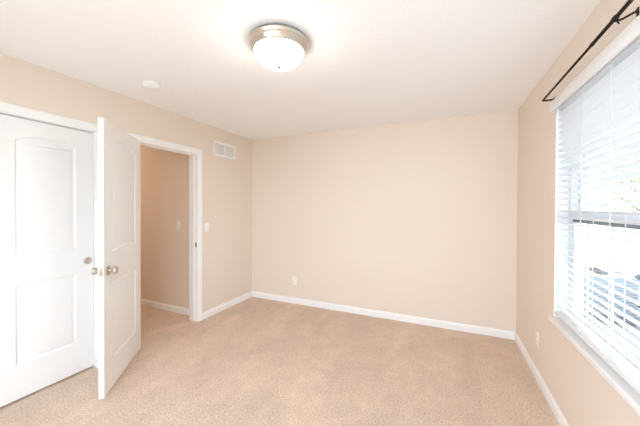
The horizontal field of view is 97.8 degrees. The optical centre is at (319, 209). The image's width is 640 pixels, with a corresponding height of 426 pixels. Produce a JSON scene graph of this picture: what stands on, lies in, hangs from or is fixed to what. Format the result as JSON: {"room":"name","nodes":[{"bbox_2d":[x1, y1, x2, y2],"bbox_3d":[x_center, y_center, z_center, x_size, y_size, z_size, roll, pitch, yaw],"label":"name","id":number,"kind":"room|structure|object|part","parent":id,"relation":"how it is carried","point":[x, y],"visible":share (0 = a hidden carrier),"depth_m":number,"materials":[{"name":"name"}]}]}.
{"room":"empty bedroom","nodes":[
{"label":"empty bedroom","id":0,"kind":"room"},
{"bbox_2d":[0,52,251,312],"bbox_3d":[-1.997,0.157,2.425,0.130,2.440,4.302,0,1,24],"label":"wall","id":1,"kind":"structure","parent":0,"point":[226,183],"depth_m":3.47,"materials":[{"name":"beige paint"}]},
{"bbox_2d":[0,114,93,406],"bbox_3d":[-2.114,0.354,2.139,0.040,2.019,0.639,0,1,24],"label":"door","id":2,"kind":"structure","parent":1,"relation":"in","point":[47,332],"depth_m":2.12,"materials":[{"name":"white paint"}]},
{"bbox_3d":[-1.985,0.440,2.388,0.007,0.060,0.060,0,1,24],"label":"finger pull","id":3,"kind":"part","parent":2,"relation":"part of","materials":[{"name":"silver metal"}]},
{"bbox_2d":[0,101,97,367],"bbox_3d":[-2.116,0.326,2.140,0.148,2.106,0.777,0,1,24],"label":"door frame","id":4,"kind":"structure","parent":1,"relation":"attached to","point":[13,110],"depth_m":2.41,"materials":[{"name":"white wood"}]},
{"bbox_2d":[91,117,140,398],"bbox_3d":[-1.678,0.353,2.373,0.164,2.028,0.783,0,0,-16],"label":"door","id":5,"kind":"structure","parent":1,"relation":"in","point":[118,270],"depth_m":2.24,"materials":[{"name":"white paint"}]},
{"bbox_3d":[-1.639,0.455,2.054,0.064,0.067,0.067,0,0,-16],"label":"knob","id":6,"kind":"part","parent":5,"relation":"part of","materials":[{"name":"silver metal"}]},
{"bbox_3d":[-1.544,0.455,2.081,0.064,0.067,0.067,0,0,-16],"label":"knob","id":7,"kind":"part","parent":5,"relation":"part of","materials":[{"name":"silver metal"}]},
{"bbox_2d":[127,132,201,321],"bbox_3d":[-1.708,0.323,3.076,0.165,2.100,0.886,0,1,24],"label":"door frame","id":8,"kind":"structure","parent":1,"relation":"attached to","point":[195,155],"depth_m":3.41,"materials":[{"name":"white wood"}]},
{"bbox_2d":[204,223,208,231],"bbox_3d":[-1.430,0.229,3.526,0.009,0.115,0.070,0,1,24],"label":"light switch","id":9,"kind":"object","parent":1,"relation":"attached to","point":[206,225],"visible":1,"depth_m":3.52,"materials":[{"name":"white plastic"}]},
{"bbox_2d":[213,140,235,159],"bbox_3d":[-1.297,-0.798,3.805,0.011,0.190,0.417,0,1,24],"label":"air vent","id":10,"kind":"object","parent":1,"relation":"in","point":[220,149],"visible":1,"depth_m":3.79,"materials":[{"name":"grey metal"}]},
{"bbox_2d":[215,143,224,154],"bbox_3d":[-1.336,-0.797,3.717,0.007,0.135,0.176,0,1,24],"label":"grille","id":11,"kind":"object","parent":10,"relation":"attached to","point":[219,147],"depth_m":3.72,"materials":[{"name":"white plastic"}]},
{"bbox_2d":[226,146,233,157],"bbox_3d":[-1.257,-0.798,3.893,0.007,0.135,0.176,0,1,24],"label":"grille","id":12,"kind":"object","parent":10,"relation":"attached to","point":[229,149],"depth_m":3.89,"materials":[{"name":"white plastic"}]},
{"bbox_2d":[202,291,251,319],"bbox_3d":[-1.935,1.336,2.406,0.014,0.083,4.302,0,1,24],"label":"baseboard","id":13,"kind":"structure","parent":1,"relation":"attached to","point":[210,312],"depth_m":3.83,"materials":[{"name":"white wood"}]},
{"bbox_2d":[140,145,188,307],"bbox_3d":[-2.609,0.141,4.066,2.325,2.440,0.100,0,1,24],"label":"wall","id":14,"kind":"structure","parent":0,"point":[164,175],"depth_m":3.79,"materials":[{"name":"beige paint"}]},
{"bbox_2d":[141,299,188,314],"bbox_3d":[-2.637,1.320,4.024,2.325,0.083,0.014,0,1,24],"label":"baseboard","id":15,"kind":"structure","parent":14,"relation":"attached to","point":[163,306],"depth_m":3.77,"materials":[{"name":"white wood"}]},
{"bbox_2d":[177,221,180,229],"bbox_3d":[-1.865,0.211,3.668,0.070,0.115,0.022,0,1,24],"label":"light switch","id":16,"kind":"object","parent":14,"relation":"attached to","point":[178,222],"visible":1,"depth_m":3.67,"materials":[{"name":"white plastic"}]},
{"bbox_2d":[0,297,559,425],"bbox_3d":[-1.465,1.441,2.197,6.154,0.120,4.502,0,1,24],"label":"floor","id":17,"kind":"structure","parent":0,"point":[255,361],"depth_m":2.25,"materials":[{"name":"beige carpet"}]},
{"bbox_2d":[0,0,599,139],"bbox_3d":[-1.456,-1.119,2.176,6.154,0.120,4.502,0,1,24],"label":"ceiling","id":18,"kind":"structure","parent":0,"point":[366,63],"depth_m":1.88,"materials":[{"name":"white paint"}]},
{"bbox_2d":[142,81,160,90],"bbox_3d":[-1.429,-1.039,2.373,0.138,0.042,0.138,0,1,24],"label":"smoke detector","id":19,"kind":"object","parent":18,"relation":"attached to","point":[149,85],"visible":1,"depth_m":2.34,"materials":[{"name":"white plastic"}]},
{"bbox_2d":[249,23,308,70],"bbox_3d":[-0.256,-0.961,1.749,0.372,0.179,0.372,0,1,24],"label":"ceiling light","id":20,"kind":"object","parent":18,"relation":"attached to","point":[278,47],"visible":1,"depth_m":1.64,"materials":[{"name":"white glass"}]},
{"bbox_3d":[-0.256,-0.940,1.749,0.300,0.098,0.300,0,1,24],"label":"lamp shade","id":21,"kind":"part","parent":20,"relation":"part of","materials":[{"name":"white glass"}]},
{"bbox_2d":[252,110,517,331],"bbox_3d":[0.543,0.156,3.703,3.729,2.440,0.100,0,1,24],"label":"wall","id":22,"kind":"structure","parent":0,"point":[417,218],"depth_m":3.46,"materials":[{"name":"beige paint"}]},
{"bbox_2d":[293,276,296,284],"bbox_3d":[-0.368,1.037,4.056,0.070,0.115,0.008,0,1,24],"label":"wall outlet","id":23,"kind":"object","parent":22,"relation":"attached to","point":[294,278],"visible":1,"depth_m":4.05,"materials":[{"name":"white plastic"}]},
{"bbox_2d":[252,291,514,339],"bbox_3d":[0.507,1.335,3.665,3.421,0.083,0.014,0,1,24],"label":"baseboard","id":24,"kind":"structure","parent":22,"relation":"attached to","point":[500,333],"depth_m":3.46,"materials":[{"name":"white wood"}]},
{"bbox_2d":[516,0,639,425],"bbox_3d":[1.281,0.182,0.964,0.150,2.440,4.302,0,1,24],"label":"wall","id":25,"kind":"structure","parent":0,"point":[583,396],"depth_m":2.04,"materials":[{"name":"beige paint"}]},
{"bbox_2d":[536,330,538,347],"bbox_3d":[1.774,1.059,2.277,0.008,0.115,0.070,0,1,24],"label":"wall outlet","id":26,"kind":"object","parent":25,"relation":"attached to","point":[537,333],"visible":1,"depth_m":2.27,"materials":[{"name":"white plastic"}]},
{"bbox_2d":[515,332,569,425],"bbox_3d":[1.202,1.360,1.007,0.014,0.083,4.302,0,1,24],"label":"baseboard","id":27,"kind":"structure","parent":25,"relation":"attached to","point":[560,417],"depth_m":2.12,"materials":[{"name":"white wood"}]},
{"bbox_2d":[542,0,638,101],"bbox_3d":[1.228,-0.782,1.108,0.082,0.051,1.929,0,0,24],"label":"curtain rod","id":28,"kind":"object","parent":25,"relation":"attached to","point":[615,18],"visible":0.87,"depth_m":1.23,"materials":[{"name":"black metal"}]},
{"bbox_3d":[1.468,-0.783,1.643,0.076,0.022,0.756,0,0,24],"label":"thin rod","id":29,"kind":"part","parent":28,"relation":"part of","materials":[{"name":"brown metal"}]},
{"bbox_3d":[1.079,-0.793,0.772,0.080,0.034,1.195,0,0,24],"label":"rod","id":30,"kind":"part","parent":28,"relation":"part of","materials":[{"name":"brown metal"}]},
{"bbox_2d":[549,108,639,415],"bbox_3d":[1.309,0.041,1.060,0.169,1.496,1.931,0,1,24],"label":"window","id":31,"kind":"structure","parent":25,"relation":"in","point":[629,394],"depth_m":1.84,"materials":[{"name":"white plastic"}]},
{"bbox_3d":[1.360,0.031,1.052,0.070,1.476,1.870,0,1,24],"label":"frame","id":32,"kind":"part","parent":31,"relation":"part of","materials":[{"name":"white plastic"}]},
{"bbox_3d":[1.375,-0.297,1.044,0.028,0.733,1.784,0,1,24],"label":"sash","id":33,"kind":"part","parent":31,"relation":"part of","materials":[{"name":"white plastic"}]},
{"bbox_3d":[1.284,0.772,1.076,0.119,0.033,1.931,0,1,24],"label":"sill","id":34,"kind":"part","parent":31,"relation":"part of","materials":[{"name":"white wood"}]},
{"bbox_2d":[550,14,639,393],"bbox_3d":[1.270,-0.005,1.085,0.089,1.476,1.916,0,1,24],"label":"window blind","id":35,"kind":"object","parent":31,"relation":"attached to","point":[604,98],"visible":1,"depth_m":1.39,"materials":[{"name":"white plastic"}]},
{"bbox_3d":[1.505,0.014,1.574,0.056,1.394,0.008,0,1,24],"label":"ladder cord","id":36,"kind":"part","parent":35,"relation":"part of","materials":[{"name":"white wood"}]},
{"bbox_3d":[1.285,0.722,1.091,0.052,0.022,1.848,0,1,24],"label":"rail","id":37,"kind":"part","parent":35,"relation":"part of","materials":[{"name":"white plastic"}]},
{"bbox_3d":[1.381,0.016,1.295,0.056,1.394,0.008,0,1,24],"label":"ladder cord","id":38,"kind":"part","parent":35,"relation":"part of","materials":[{"name":"white fabric"}]},
{"bbox_3d":[1.343,0.377,1.062,0.028,0.699,1.784,0,1,24],"label":"sash","id":39,"kind":"part","parent":31,"relation":"part of","materials":[{"name":"white plastic"}]},
{"label":"outside","id":40,"kind":"structure","parent":0,"visible":0},
{"bbox_2d":[584,223,639,250],"bbox_3d":[33.900,2.019,1.321,59.126,0.100,110.000,0,1,24],"label":"ground","id":41,"kind":"structure","parent":40,"point":[618,235],"depth_m":16.45,"materials":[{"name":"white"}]},
{"bbox_2d":[594,152,639,211],"bbox_3d":[13.897,-0.408,11.855,3.355,4.440,3.353,0,1,24],"label":"leafy tree","id":42,"kind":"object","parent":41,"relation":"on","point":[632,208],"visible":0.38,"depth_m":12.30,"materials":[{"name":"green plant"}]},
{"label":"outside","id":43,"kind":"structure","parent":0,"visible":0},
{"bbox_2d":[584,249,639,359],"bbox_3d":[7.018,1.874,-0.927,10.400,0.030,28.000,0,1,24],"label":"driveway","id":44,"kind":"structure","parent":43,"point":[619,262],"depth_m":8.85,"materials":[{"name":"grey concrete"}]},
{"bbox_2d":[583,267,639,325],"bbox_3d":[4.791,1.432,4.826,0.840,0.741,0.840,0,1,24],"label":"parked car","id":45,"kind":"object","parent":44,"relation":"on","point":[631,285],"visible":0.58,"depth_m":4.47,"materials":[{"name":"grey metal"}]},
{"bbox_2d":[623,250,639,307],"bbox_3d":[6.068,1.061,3.436,2.140,1.515,4.405,0,1,24],"label":"parked car","id":46,"kind":"object","parent":44,"relation":"on","point":[634,257],"visible":0.38,"depth_m":5.30,"materials":[{"name":"white paint"}]}
]}

